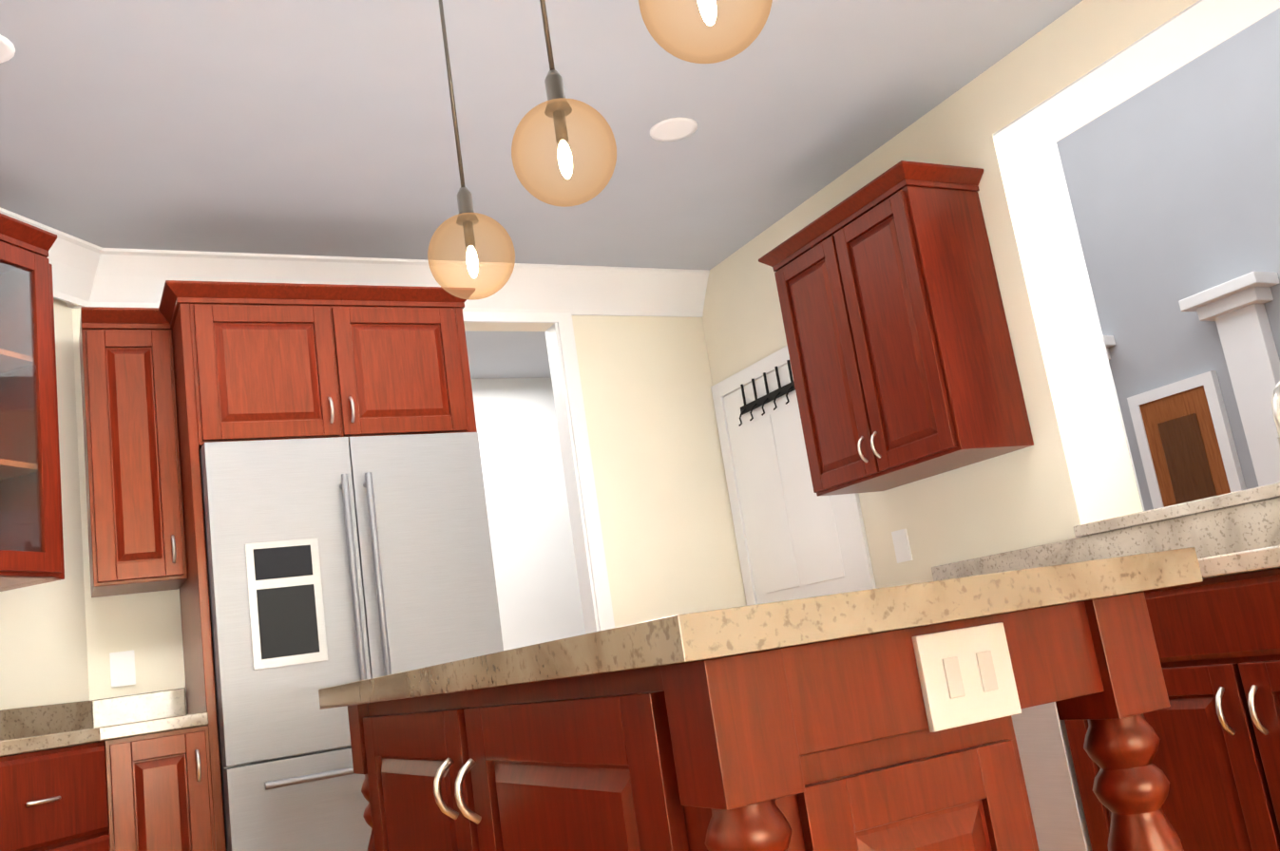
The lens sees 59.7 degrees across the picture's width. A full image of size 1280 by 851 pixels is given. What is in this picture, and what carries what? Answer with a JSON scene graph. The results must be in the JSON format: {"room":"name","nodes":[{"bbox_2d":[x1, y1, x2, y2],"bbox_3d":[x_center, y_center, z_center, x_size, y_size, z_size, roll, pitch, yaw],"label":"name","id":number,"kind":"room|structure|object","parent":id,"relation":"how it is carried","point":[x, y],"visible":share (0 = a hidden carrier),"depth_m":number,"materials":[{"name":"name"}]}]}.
{"room":"kitchen","nodes":[
{"label":"kitchen","id":0,"kind":"room"},
{"bbox_2d":[0,0,1082,379],"bbox_3d":[-0.968,-1.503,0.958,7.040,0.050,11.500,-2,-13,-28],"label":"ceiling","id":1,"kind":"structure","parent":0,"point":[312,127],"depth_m":3.60,"materials":[{"name":"white paint"}]},
{"bbox_2d":[0,34,15,63],"bbox_3d":[-1.697,-0.972,2.858,0.168,0.004,0.168,0,-15,-37],"label":"recessed light","id":2,"kind":"object","parent":1,"relation":"in","point":[7,47],"depth_m":2.89,"materials":[{"name":"white plastic"}]},
{"bbox_2d":[427,0,515,300],"bbox_3d":[-0.410,-0.747,2.408,0.180,0.994,0.180,-2,-13,-28],"label":"pendant light","id":3,"kind":"object","parent":1,"relation":"hanging from","point":[467,219],"visible":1,"depth_m":2.35,"materials":[{"name":"orange glass"}]},
{"bbox_2d":[511,0,616,207],"bbox_3d":[-0.189,-0.863,1.987,0.180,1.002,0.180,-2,-13,-28],"label":"pendant light","id":4,"kind":"object","parent":1,"relation":"hanging from","point":[558,108],"visible":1,"depth_m":1.92,"materials":[{"name":"orange glass"}]},
{"bbox_2d":[649,116,697,141],"bbox_3d":[0.117,-1.031,3.883,0.168,0.004,0.168,0,-15,-37],"label":"recessed light","id":5,"kind":"object","parent":1,"relation":"in","point":[672,129],"depth_m":3.88,"materials":[{"name":"white plastic"}]},
{"bbox_2d":[638,0,772,63],"bbox_3d":[0.028,-0.979,1.574,0.180,1.006,0.180,-2,-13,-28],"label":"pendant light","id":6,"kind":"object","parent":1,"relation":"hanging from","point":[708,9],"visible":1,"depth_m":1.52,"materials":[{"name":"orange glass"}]},
{"bbox_2d":[0,0,1279,757],"bbox_3d":[0.134,-0.812,2.724,10.040,4.400,13.120,-2,-13,-28],"label":"wall","id":7,"kind":"structure","parent":0,"point":[1123,154],"depth_m":5.03,"materials":[{"name":"beige paint"}]},
{"bbox_2d":[0,212,64,592],"bbox_3d":[-2.156,-0.119,3.012,0.458,1.093,1.186,-12,-12,16],"label":"upper cabinet","id":8,"kind":"object","parent":7,"relation":"attached to","point":[31,546],"visible":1,"depth_m":3.44,"materials":[{"name":"brown wood"}]},
{"bbox_2d":[109,650,135,687],"bbox_3d":[-1.833,0.863,3.955,0.080,0.120,0.010,-2,-13,-28],"label":"electrical outlet plate","id":9,"kind":"object","parent":7,"relation":"attached to","point":[123,672],"depth_m":3.95,"materials":[{"name":"white plastic"}]},
{"bbox_2d":[78,314,192,597],"bbox_3d":[-1.815,0.122,3.984,0.290,0.918,0.340,-2,-13,-28],"label":"upper cabinet","id":10,"kind":"object","parent":7,"relation":"attached to","point":[178,377],"depth_m":3.84,"materials":[{"name":"brown wood"}]},
{"bbox_2d":[177,291,477,485],"bbox_3d":[-1.211,-0.129,4.210,0.940,0.515,0.618,-2,-13,-28],"label":"upper cabinet","id":11,"kind":"object","parent":7,"relation":"attached to","point":[257,366],"depth_m":3.92,"materials":[{"name":"brown wood"}]},
{"bbox_2d":[0,207,709,317],"bbox_3d":[-0.811,-0.931,3.228,4.057,0.190,3.059,-2,-13,-28],"label":"crown molding","id":12,"kind":"structure","parent":7,"relation":"attached to","point":[85,274],"depth_m":4.66,"materials":[{"name":"white wood"}]},
{"bbox_2d":[462,311,614,633],"bbox_3d":[-0.496,0.693,4.773,0.740,2.490,0.135,-2,-13,-28],"label":"door frame","id":13,"kind":"structure","parent":7,"relation":"attached to","point":[575,448],"depth_m":4.98,"materials":[{"name":"white wood"}]},
{"bbox_2d":[710,345,876,606],"bbox_3d":[0.683,0.718,4.776,0.078,2.100,0.920,-2,-13,-28],"label":"door","id":14,"kind":"structure","parent":7,"relation":"attached to","point":[796,538],"depth_m":4.92,"materials":[{"name":"white wood"}]},
{"bbox_2d":[738,360,795,426],"bbox_3d":[0.547,-0.139,4.949,0.058,0.197,0.460,-2,-13,-28],"label":"hook rack","id":15,"kind":"object","parent":14,"relation":"attached to","point":[773,395],"visible":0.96,"depth_m":4.95,"materials":[{"name":"black metal"}]},
{"bbox_2d":[758,160,1033,496],"bbox_3d":[0.884,-0.300,4.007,0.378,0.964,0.870,-2,-13,-28],"label":"upper cabinet","id":16,"kind":"object","parent":7,"relation":"attached to","point":[903,360],"visible":1,"depth_m":3.77,"materials":[{"name":"brown wood"}]},
{"bbox_2d":[891,529,912,563],"bbox_3d":[0.996,0.458,4.245,0.009,0.120,0.080,-2,-13,-28],"label":"electrical outlet plate","id":17,"kind":"object","parent":7,"relation":"attached to","point":[900,538],"depth_m":4.24,"materials":[{"name":"white plastic"}]},
{"bbox_2d":[1127,370,1246,509],"bbox_3d":[3.509,0.745,6.866,0.049,2.070,0.620,-2,-13,-28],"label":"door","id":18,"kind":"structure","parent":7,"relation":"in","point":[1188,451],"depth_m":6.98,"materials":[{"name":"brown wood"}]},
{"bbox_2d":[1103,271,1279,486],"bbox_3d":[3.402,0.534,6.870,0.219,2.510,1.660,-2,-13,-28],"label":"column","id":19,"kind":"structure","parent":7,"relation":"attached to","point":[1234,309],"depth_m":6.50,"materials":[{"name":"white wood"}]},
{"bbox_3d":[0.718,1.291,2.208,11.000,0.050,13.500,-2,-13,-28],"label":"floor","id":20,"kind":"structure","parent":0,"visible":0},
{"bbox_2d":[0,733,163,850],"bbox_3d":[-1.826,1.316,2.799,1.067,0.872,1.067,-2,-13,-28],"label":"base cabinet","id":21,"kind":"object","parent":20,"relation":"on","point":[150,792],"depth_m":3.19,"materials":[{"name":"brown wood"}]},
{"bbox_2d":[0,694,140,756],"bbox_3d":[-2.060,0.825,2.788,1.320,0.140,1.829,-2,-13,-28],"label":"countertop","id":22,"kind":"structure","parent":21,"relation":"on","point":[34,729],"depth_m":3.62,"materials":[{"name":"stone"}]},
{"bbox_2d":[136,687,208,735],"bbox_3d":[-1.613,0.940,3.665,0.286,0.140,0.668,-2,-13,-28],"label":"countertop","id":23,"kind":"structure","parent":21,"relation":"on","point":[162,711],"depth_m":3.94,"materials":[{"name":"stone"}]},
{"bbox_2d":[155,725,216,850],"bbox_3d":[-1.537,1.430,3.559,0.289,0.872,0.638,-2,-13,-28],"label":"base cabinet","id":24,"kind":"object","parent":20,"relation":"on","point":[186,806],"depth_m":3.37,"materials":[{"name":"brown wood"}]},
{"bbox_2d":[199,432,503,850],"bbox_3d":[-1.010,0.966,3.913,0.930,1.765,0.756,-2,-13,-28],"label":"refrigerator","id":25,"kind":"object","parent":20,"relation":"on","point":[334,562],"visible":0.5,"depth_m":3.64,"materials":[{"name":"silver metal"}]},
{"bbox_2d":[319,592,1184,850],"bbox_3d":[0.044,0.799,1.652,0.628,0.875,1.420,-2,-13,-28],"label":"kitchen island","id":26,"kind":"object","parent":20,"relation":"on","point":[871,720],"depth_m":1.15,"materials":[{"name":"wood"}]},
{"bbox_2d":[318,547,1203,703],"bbox_3d":[-0.005,0.354,1.753,0.680,0.040,1.510,-2,-13,-28],"label":"island countertop","id":27,"kind":"structure","parent":26,"relation":"on","point":[699,638],"depth_m":1.09,"materials":[{"name":"beige stone"}]},
{"bbox_2d":[1011,702,1091,850],"bbox_3d":[1.139,0.915,3.001,0.665,0.870,0.586,-2,-13,-28],"label":"dishwasher","id":28,"kind":"object","parent":20,"relation":"on","point":[1051,785],"depth_m":2.67,"materials":[{"name":"silver metal"}]},
{"bbox_2d":[1064,568,1279,850],"bbox_3d":[1.590,0.711,2.346,0.766,0.872,1.042,-2,-13,-28],"label":"base cabinet","id":29,"kind":"object","parent":20,"relation":"on","point":[1215,726],"visible":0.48,"depth_m":2.27,"materials":[{"name":"brown wood"}]},
{"bbox_2d":[931,482,1279,581],"bbox_3d":[1.492,0.272,2.855,1.135,0.210,2.625,-2,-13,-28],"label":"countertop","id":30,"kind":"structure","parent":29,"relation":"on","point":[1232,533],"depth_m":3.16,"materials":[{"name":"stone"}]},
{"bbox_2d":[1271,381,1279,447],"bbox_3d":[1.644,0.047,2.553,0.214,0.396,0.265,-2,-13,-28],"label":"faucet","id":31,"kind":"object","parent":30,"relation":"on","point":[1275,402],"visible":1,"depth_m":2.62,"materials":[{"name":"silver metal"}]}
]}

